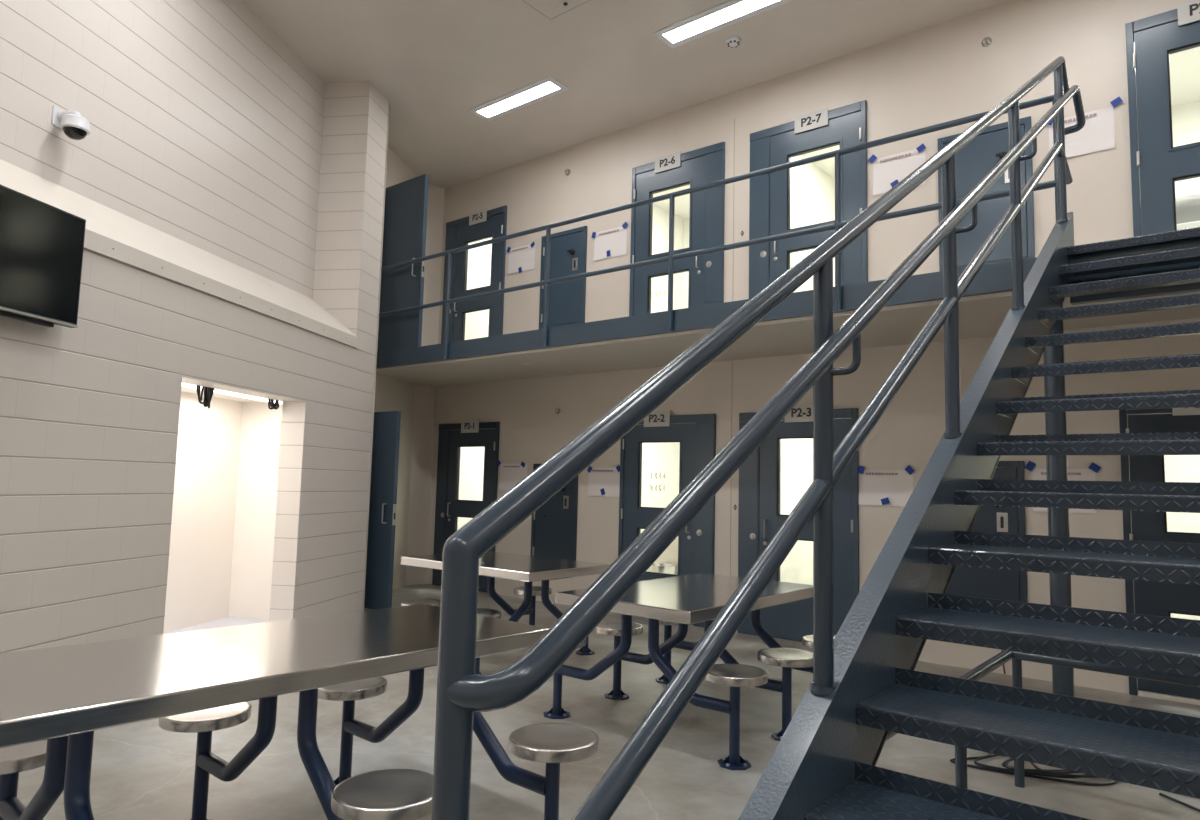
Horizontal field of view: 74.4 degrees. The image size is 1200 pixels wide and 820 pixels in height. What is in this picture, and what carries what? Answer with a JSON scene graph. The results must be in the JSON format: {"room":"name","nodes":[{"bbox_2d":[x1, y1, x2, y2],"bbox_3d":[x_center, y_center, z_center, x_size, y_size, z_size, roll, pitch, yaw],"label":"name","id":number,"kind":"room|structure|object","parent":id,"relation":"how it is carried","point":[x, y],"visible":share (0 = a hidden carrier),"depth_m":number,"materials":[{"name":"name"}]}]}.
{"room":"prison interior","nodes":[
{"label":"prison interior","id":0,"kind":"room"},
{"bbox_2d":[0,0,387,652],"bbox_3d":[-3.747,-1.119,3.473,1.100,5.490,10.140,1,-5,10],"label":"wall","id":1,"kind":"structure","parent":0,"point":[209,132],"depth_m":5.70,"materials":[{"name":"paint"}]},
{"bbox_2d":[0,185,85,327],"bbox_3d":[-3.051,-0.807,3.897,0.136,0.640,1.100,1,-5,10],"label":"television","id":2,"kind":"object","parent":1,"relation":"attached to","point":[42,244],"visible":1,"depth_m":4.15,"materials":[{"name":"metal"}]},
{"bbox_2d":[51,106,90,139],"bbox_3d":[-3.327,-1.805,4.987,0.212,0.204,0.164,1,-5,10],"label":"dome camera","id":3,"kind":"object","parent":1,"relation":"attached to","point":[73,125],"visible":1,"depth_m":4.95,"materials":[{"name":"white plastic"}]},
{"bbox_2d":[0,159,357,347],"bbox_3d":[-3.472,-1.337,3.224,0.520,0.510,9.700,1,-5,10],"label":"wall ledge","id":4,"kind":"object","parent":1,"relation":"attached to","point":[110,233],"depth_m":5.54,"materials":[{"name":"paint"}]},
{"bbox_2d":[182,382,201,389],"bbox_3d":[-3.284,-0.206,6.363,0.207,0.029,0.457,1,-5,10],"label":"strip light","id":5,"kind":"object","parent":1,"relation":"attached to","point":[193,386],"depth_m":6.38,"materials":[{"name":"white plastic"}]},
{"bbox_2d":[214,388,267,401],"bbox_3d":[-3.177,-0.143,7.016,0.211,0.029,1.024,1,-5,10],"label":"strip light","id":6,"kind":"object","parent":1,"relation":"attached to","point":[220,391],"depth_m":7.03,"materials":[{"name":"white plastic"}]},
{"bbox_2d":[163,617,268,633],"bbox_3d":[-3.348,1.894,6.160,1.150,0.006,3.120,1,-5,10],"label":"floor","id":7,"kind":"structure","parent":0,"point":[227,621],"depth_m":7.43,"materials":[{"name":"grey concrete"}]},
{"bbox_2d":[163,387,282,632],"bbox_3d":[-3.430,0.836,6.276,0.930,2.130,3.120,1,-5,10],"label":"wall","id":8,"kind":"structure","parent":0,"point":[220,565],"depth_m":7.68,"materials":[{"name":"paint"}]},
{"bbox_2d":[196,385,214,408],"bbox_3d":[-3.042,-0.128,6.085,0.080,0.229,0.153,1,-5,10],"label":"cable coil","id":9,"kind":"object","parent":8,"relation":"hanging from","point":[208,392],"visible":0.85,"depth_m":6.08,"materials":[{"name":"black rubber"}]},
{"bbox_2d":[268,399,278,409],"bbox_3d":[-2.893,-0.078,6.978,0.079,0.157,0.183,2,-5,-2],"label":"cable coil","id":10,"kind":"object","parent":8,"relation":"hanging from","point":[271,403],"visible":0.71,"depth_m":6.97,"materials":[{"name":"black rubber"}]},
{"bbox_2d":[278,420,281,470],"bbox_3d":[-2.999,0.377,7.818,0.360,0.550,0.036,1,-5,10],"label":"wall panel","id":11,"kind":"object","parent":8,"relation":"attached to","point":[281,420],"visible":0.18,"depth_m":7.83,"materials":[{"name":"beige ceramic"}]},
{"bbox_2d":[362,104,389,610],"bbox_3d":[-2.683,-0.601,8.776,0.532,5.490,0.969,2,-5,-7],"label":"wall","id":12,"kind":"structure","parent":0,"point":[388,104],"depth_m":8.41,"materials":[{"name":"paint"}]},
{"bbox_2d":[364,411,400,609],"bbox_3d":[-2.540,1.074,8.602,0.897,2.110,0.108,-3,-7,37],"label":"door","id":13,"kind":"structure","parent":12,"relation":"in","point":[386,425],"depth_m":8.44,"materials":[{"name":"blue paint"}]},
{"bbox_2d":[377,174,428,352],"bbox_3d":[-2.377,-1.689,9.400,0.817,2.130,0.108,-3,-7,39],"label":"door","id":14,"kind":"structure","parent":12,"relation":"in","point":[406,202],"depth_m":9.37,"materials":[{"name":"blue paint"}]},
{"bbox_2d":[376,257,1036,368],"bbox_3d":[2.010,-0.826,5.561,12.290,0.195,0.075,-3,-7,39],"label":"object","id":15,"kind":"structure","parent":12,"relation":"attached to","point":[997,277],"depth_m":6.65,"materials":[{"name":"blue paint"}]},
{"bbox_2d":[379,94,1057,358],"bbox_3d":[0.093,-1.242,7.173,7.180,1.207,0.043,-3,-7,39],"label":"walkway railing","id":16,"kind":"object","parent":15,"relation":"on","point":[838,224],"visible":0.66,"depth_m":6.56,"materials":[{"name":"grey metal"}]},
{"bbox_2d":[374,147,444,589],"bbox_3d":[-2.684,-0.475,10.137,0.384,5.490,1.940,0,-6,16],"label":"wall","id":17,"kind":"structure","parent":0,"point":[416,403],"depth_m":10.59,"materials":[{"name":"paint"}]},
{"bbox_2d":[457,237,491,529],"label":"windows","id":18,"kind":"structure","parent":0,"point":[479,258],"depth_m":11.66,"materials":[{"name":"white glass"}]},
{"bbox_2d":[17,584,1199,819],"bbox_3d":[-0.276,1.755,3.809,13.800,0.001,13.800,-3,-7,39],"label":"floor","id":19,"kind":"structure","parent":0,"point":[143,770],"depth_m":4.03,"materials":[{"name":"concrete"}]},
{"bbox_2d":[0,604,597,819],"bbox_3d":[-1.139,1.243,2.744,1.532,0.780,2.120,-3,-7,41],"label":"table","id":20,"kind":"object","parent":19,"relation":"on","point":[53,700],"visible":0.94,"depth_m":2.68,"materials":[{"name":"silver metal"}]},
{"bbox_2d":[401,551,610,673],"bbox_3d":[-0.781,1.595,6.357,1.480,0.765,1.532,-3,-7,39],"label":"table","id":21,"kind":"object","parent":19,"relation":"on","point":[528,569],"visible":0.42,"depth_m":6.18,"materials":[{"name":"silver metal"}]},
{"bbox_2d":[544,573,835,769],"bbox_3d":[0.591,1.492,4.880,1.552,0.765,1.580,-3,-7,39],"label":"table","id":22,"kind":"object","parent":19,"relation":"on","point":[683,601],"visible":0.7,"depth_m":4.52,"materials":[{"name":"silver metal"}]},
{"bbox_2d":[431,56,1199,819],"bbox_3d":[1.759,-0.356,2.500,1.256,4.063,5.010,-3,-7,39],"label":"staircase","id":23,"kind":"structure","parent":19,"relation":"on","point":[865,685],"depth_m":1.95,"materials":[{"name":"metal"}]},
{"bbox_2d":[886,650,1199,788],"bbox_3d":[1.849,1.351,2.503,1.478,0.669,2.374,-3,-7,39],"label":"guard","id":24,"kind":"object","parent":19,"relation":"on","point":[977,673],"visible":0.31,"depth_m":3.47,"materials":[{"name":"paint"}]},
{"bbox_2d":[1043,304,1073,696],"bbox_3d":[2.831,0.594,4.887,0.220,2.664,0.220,-3,-7,39],"label":"steel column","id":25,"kind":"structure","parent":19,"relation":"on","point":[1055,422],"depth_m":4.86,"materials":[{"name":"metal"}]},
{"bbox_2d":[950,753,1199,811],"bbox_3d":[2.294,1.799,3.983,0.736,0.070,1.662,4,-6,-25],"label":"cables","id":26,"kind":"object","parent":19,"relation":"on","point":[1037,773],"visible":0.38,"depth_m":3.90,"materials":[{"name":"black rubber"}]},
{"bbox_2d":[242,0,1006,188],"bbox_3d":[-0.993,-3.901,3.291,13.800,0.150,11.110,-3,-7,39],"label":"ceiling","id":27,"kind":"structure","parent":0,"point":[434,62],"depth_m":7.60,"materials":[{"name":"paint"}]},
{"bbox_2d":[469,76,568,120],"bbox_3d":[-0.889,-3.332,8.503,1.220,0.014,0.310,-3,-7,39],"label":"recessed light","id":28,"kind":"object","parent":27,"relation":"in","point":[547,87],"visible":1,"depth_m":8.46,"materials":[{"name":"white plastic"}]},
{"bbox_2d":[478,82,558,116],"bbox_3d":[-0.889,-3.334,8.504,1.100,0.006,0.170,-3,-7,39],"label":"diffuser","id":29,"kind":"object","parent":28,"relation":"attached to","point":[544,89],"depth_m":8.49,"materials":[{"name":"white plastic"}]},
{"bbox_2d":[522,0,589,18],"bbox_3d":[-0.382,-3.494,6.641,0.570,0.012,0.510,-3,-7,39],"label":"access panel","id":30,"kind":"object","parent":27,"relation":"attached to","point":[551,9],"visible":1,"depth_m":6.81,"materials":[{"name":"beige paint"}]},
{"bbox_2d":[653,0,791,47],"bbox_3d":[1.048,-3.432,6.911,1.220,0.014,0.310,-3,-7,39],"label":"recessed light","id":31,"kind":"object","parent":27,"relation":"in","point":[730,12],"visible":1,"depth_m":6.95,"materials":[{"name":"white plastic"}]},
{"bbox_2d":[726,36,740,47],"bbox_3d":[1.226,-3.377,7.265,0.140,0.050,0.140,-3,-7,39],"label":"smoke detector","id":32,"kind":"object","parent":27,"relation":"attached to","point":[731,41],"visible":1,"depth_m":7.23,"materials":[{"name":"white plastic"}]},
{"bbox_2d":[641,185,689,532],"bbox_3d":[1.293,-0.323,9.796,2.290,5.318,2.400,-3,-7,39],"label":"wall","id":33,"kind":"structure","parent":0,"point":[660,227],"depth_m":11.14,"materials":[{"name":"white paint"}]},
{"bbox_2d":[647,536,677,574],"bbox_3d":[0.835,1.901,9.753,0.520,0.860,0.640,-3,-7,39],"label":"window","id":34,"kind":"structure","parent":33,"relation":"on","point":[667,562],"depth_m":9.75,"materials":[{"name":"clear glass"}]},
{"bbox_2d":[376,291,1199,386],"bbox_3d":[2.251,-0.706,6.293,12.855,0.152,1.425,-3,-7,39],"label":"floor","id":35,"kind":"structure","parent":0,"point":[979,316],"depth_m":7.03,"materials":[{"name":"paint"}]},
{"bbox_2d":[780,145,839,584],"bbox_3d":[2.991,-0.411,8.400,1.910,5.318,2.400,-3,-7,39],"label":"wall","id":36,"kind":"structure","parent":0,"point":[812,184],"depth_m":9.11,"materials":[{"name":"white paint"}]},
{"bbox_2d":[427,0,1199,693],"bbox_3d":[2.766,-0.638,6.918,12.860,5.490,0.200,-3,-7,39],"label":"wall","id":37,"kind":"structure","parent":0,"point":[942,72],"depth_m":7.07,"materials":[{"name":"paint"}]},
{"bbox_2d":[432,422,499,592],"bbox_3d":[-1.726,1.246,10.340,1.175,2.150,0.208,-3,-7,39],"label":"door","id":38,"kind":"structure","parent":37,"relation":"in","point":[448,508],"depth_m":10.46,"materials":[{"name":"paint"}]},
{"bbox_2d":[461,419,478,432],"bbox_3d":[-1.702,0.212,10.343,0.340,0.170,0.010,-3,-7,39],"label":"number sign","id":39,"kind":"object","parent":38,"relation":"attached to","point":[467,426],"visible":1,"depth_m":10.34,"materials":[{"name":"plastic"}]},
{"bbox_2d":[441,205,506,342],"bbox_3d":[-1.673,-1.561,10.614,1.200,2.155,0.208,-3,-7,39],"label":"door","id":40,"kind":"structure","parent":37,"relation":"in","point":[459,233],"depth_m":10.62,"materials":[{"name":"blue paint"}]},
{"bbox_2d":[469,208,486,225],"bbox_3d":[-1.640,-2.588,10.609,0.340,0.170,0.010,-3,-7,39],"label":"number sign","id":41,"kind":"object","parent":40,"relation":"attached to","point":[479,216],"visible":1,"depth_m":10.60,"materials":[{"name":"plastic"}]},
{"bbox_2d":[497,461,527,489],"bbox_3d":[-1.100,0.809,9.810,0.532,0.372,0.020,-3,-7,39],"label":"paper notice","id":42,"kind":"object","parent":37,"relation":"attached to","point":[510,474],"visible":0.91,"depth_m":9.82,"materials":[{"name":"white paper"}]},
{"bbox_2d":[507,241,534,273],"bbox_3d":[-1.006,-1.925,10.042,0.511,0.382,0.020,-3,-7,39],"label":"paper notice","id":43,"kind":"object","parent":37,"relation":"attached to","point":[522,258],"visible":1,"depth_m":10.03,"materials":[{"name":"white paper"}]},
{"bbox_2d":[530,464,578,560],"bbox_3d":[-0.554,1.231,9.276,0.705,1.200,0.075,-3,-7,39],"label":"door","id":44,"kind":"structure","parent":37,"relation":"in","point":[554,524],"depth_m":9.23,"materials":[{"name":"paint"}]},
{"bbox_2d":[554,407,560,413],"bbox_3d":[-0.514,0.008,9.397,0.084,0.084,0.050,-3,-7,39],"label":"sprinkler","id":45,"kind":"object","parent":37,"relation":"attached to","point":[557,410],"visible":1,"depth_m":9.39,"materials":[{"name":"silver metal"}]},
{"bbox_2d":[539,226,586,328],"bbox_3d":[-0.465,-1.573,9.520,0.725,1.195,0.075,-3,-7,39],"label":"door","id":46,"kind":"structure","parent":37,"relation":"in","point":[568,248],"depth_m":9.49,"materials":[{"name":"blue paint"}]},
{"bbox_2d":[565,169,570,175],"bbox_3d":[-0.403,-2.901,9.635,0.084,0.084,0.050,-3,-7,39],"label":"sprinkler","id":47,"kind":"object","parent":37,"relation":"attached to","point":[568,171],"visible":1,"depth_m":9.62,"materials":[{"name":"silver metal"}]},
{"bbox_2d":[587,465,619,496],"bbox_3d":[0.046,0.789,8.863,0.503,0.353,0.020,-3,-7,39],"label":"paper notice","id":48,"kind":"object","parent":37,"relation":"attached to","point":[601,481],"visible":1,"depth_m":8.86,"materials":[{"name":"white paper"}]},
{"bbox_2d":[591,222,627,260],"bbox_3d":[0.110,-1.942,9.120,0.537,0.381,0.020,-3,-7,39],"label":"paper notice","id":49,"kind":"object","parent":37,"relation":"attached to","point":[609,243],"visible":1,"depth_m":9.11,"materials":[{"name":"white paper"}]},
{"bbox_2d":[617,414,715,626],"bbox_3d":[0.711,1.127,8.335,1.200,2.135,0.208,-3,-7,39],"label":"door","id":50,"kind":"structure","parent":37,"relation":"in","point":[696,433],"depth_m":8.21,"materials":[{"name":"blue paint"}]},
{"bbox_2d":[644,410,669,426],"bbox_3d":[0.606,0.093,8.445,0.340,0.170,0.010,-3,-7,39],"label":"number sign","id":51,"kind":"object","parent":50,"relation":"attached to","point":[656,418],"visible":0.98,"depth_m":8.43,"materials":[{"name":"plastic"}]},
{"bbox_2d":[629,141,724,315],"bbox_3d":[0.841,-1.691,8.547,1.195,2.155,0.208,-3,-7,39],"label":"door","id":52,"kind":"structure","parent":37,"relation":"in","point":[704,165],"depth_m":8.40,"materials":[{"name":"blue paint"}]},
{"bbox_2d":[655,151,680,172],"bbox_3d":[0.737,-2.710,8.655,0.340,0.170,0.010,-3,-7,39],"label":"number sign","id":53,"kind":"object","parent":52,"relation":"attached to","point":[670,161],"visible":1,"depth_m":8.64,"materials":[{"name":"plastic"}]},
{"bbox_2d":[730,118,734,575],"bbox_3d":[1.330,-0.432,7.953,0.006,5.200,0.002,-3,-7,39],"label":"trim","id":54,"kind":"structure","parent":37,"relation":"attached to","point":[734,118],"depth_m":8.05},
{"bbox_2d":[737,408,858,641],"bbox_3d":[1.852,1.071,7.397,1.195,2.130,0.208,-3,-7,39],"label":"door","id":55,"kind":"structure","parent":37,"relation":"in","point":[760,517],"depth_m":7.40,"materials":[{"name":"blue paint"}]},
{"bbox_2d":[785,403,812,422],"bbox_3d":[1.884,0.027,7.395,0.340,0.170,0.010,-3,-7,39],"label":"number sign","id":56,"kind":"object","parent":55,"relation":"attached to","point":[799,412],"visible":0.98,"depth_m":7.39,"materials":[{"name":"plastic"}]},
{"bbox_2d":[749,100,867,298],"bbox_3d":[1.995,-1.750,7.599,1.195,2.155,0.208,-3,-7,39],"label":"door","id":57,"kind":"structure","parent":37,"relation":"in","point":[769,194],"depth_m":7.67,"materials":[{"name":"blue paint"}]},
{"bbox_2d":[795,107,827,133],"bbox_3d":[2.026,-2.777,7.595,0.340,0.170,0.010,-3,-7,39],"label":"number sign","id":58,"kind":"object","parent":57,"relation":"attached to","point":[819,118],"visible":1,"depth_m":7.59,"materials":[{"name":"plastic"}]},
{"bbox_2d":[858,465,913,506],"bbox_3d":[2.481,0.654,6.863,0.496,0.352,0.020,-3,-7,39],"label":"paper notice","id":59,"kind":"object","parent":37,"relation":"attached to","point":[876,487],"visible":0.99,"depth_m":6.87,"materials":[{"name":"white paper"}]},
{"bbox_2d":[868,144,925,194],"bbox_3d":[2.643,-2.142,7.045,0.515,0.382,0.020,-3,-7,39],"label":"paper notice","id":60,"kind":"object","parent":37,"relation":"attached to","point":[888,171],"visible":0.85,"depth_m":7.06,"materials":[{"name":"white paper"}]},
{"bbox_2d":[937,116,1034,271],"bbox_3d":[3.168,-1.760,6.533,0.720,1.195,0.075,-3,-7,39],"label":"door","id":61,"kind":"structure","parent":37,"relation":"in","point":[974,161],"depth_m":6.53,"materials":[{"name":"blue paint"}]},
{"bbox_2d":[945,461,1027,602],"bbox_3d":[3.016,1.027,6.343,0.705,1.240,0.075,-3,-7,39],"label":"door","id":62,"kind":"structure","parent":37,"relation":"in","point":[1000,584],"depth_m":6.25,"materials":[{"name":"paint"}]},
{"bbox_2d":[981,37,991,46],"bbox_3d":[3.240,-3.098,6.641,0.084,0.084,0.050,-3,-7,39],"label":"sprinkler","id":63,"kind":"object","parent":37,"relation":"attached to","point":[986,41],"visible":1,"depth_m":6.63,"materials":[{"name":"silver metal"}]},
{"bbox_2d":[1025,460,1100,513],"bbox_3d":[3.517,0.581,6.013,0.513,0.393,0.020,-3,-7,39],"label":"paper notice","id":64,"kind":"object","parent":37,"relation":"attached to","point":[1037,474],"visible":0.41,"depth_m":5.97,"materials":[{"name":"white paper"}]},
{"bbox_2d":[1048,96,1122,157],"bbox_3d":[3.749,-2.173,6.133,0.528,0.388,0.020,-3,-7,39],"label":"paper notice","id":65,"kind":"object","parent":37,"relation":"attached to","point":[1098,131],"visible":0.7,"depth_m":6.10,"materials":[{"name":"white paper"}]},
{"bbox_2d":[1119,408,1199,704],"bbox_3d":[4.292,0.968,5.389,1.200,2.085,0.208,-3,-7,39],"label":"door","id":66,"kind":"structure","parent":37,"relation":"in","point":[1163,599],"depth_m":5.62,"materials":[{"name":"paint"}]},
{"bbox_2d":[1172,407,1199,415],"bbox_3d":[4.187,-0.052,5.497,0.340,0.170,0.010,-3,-7,39],"label":"number sign","id":67,"kind":"object","parent":66,"relation":"attached to","point":[1190,410],"visible":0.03,"depth_m":5.55,"materials":[{"name":"plastic"}]},
{"bbox_2d":[1125,9,1199,236],"bbox_3d":[4.463,-1.877,5.570,1.200,2.155,0.208,-3,-7,39],"label":"door","id":68,"kind":"structure","parent":37,"relation":"in","point":[1156,165],"depth_m":5.83,"materials":[{"name":"blue paint"}]},
{"bbox_2d":[1177,0,1199,25],"bbox_3d":[4.357,-2.897,5.678,0.340,0.170,0.010,-3,-7,39],"label":"number sign","id":69,"kind":"object","parent":68,"relation":"attached to","point":[1188,11],"visible":1,"depth_m":5.74,"materials":[{"name":"plastic"}]},
{"bbox_2d":[1164,47,1199,619],"bbox_3d":[5.291,-0.529,6.509,2.450,5.318,2.400,-3,-7,39],"label":"wall","id":70,"kind":"structure","parent":0,"point":[1184,65],"depth_m":7.67,"materials":[{"name":"white paint"}]},
{"bbox_2d":[1175,192,1199,229],"bbox_3d":[5.153,-1.235,7.212,1.300,1.210,0.700,-3,-7,39],"label":"bunk bed","id":71,"kind":"object","parent":70,"relation":"on","point":[1187,206],"visible":0.02,"depth_m":6.97,"materials":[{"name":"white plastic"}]},
{"bbox_2d":[1177,221,1199,229],"bbox_3d":[5.161,-1.558,7.242,1.300,0.060,0.700,-3,-7,39],"label":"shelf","id":72,"kind":"object","parent":71,"relation":"attached to","point":[1182,226],"depth_m":6.85,"materials":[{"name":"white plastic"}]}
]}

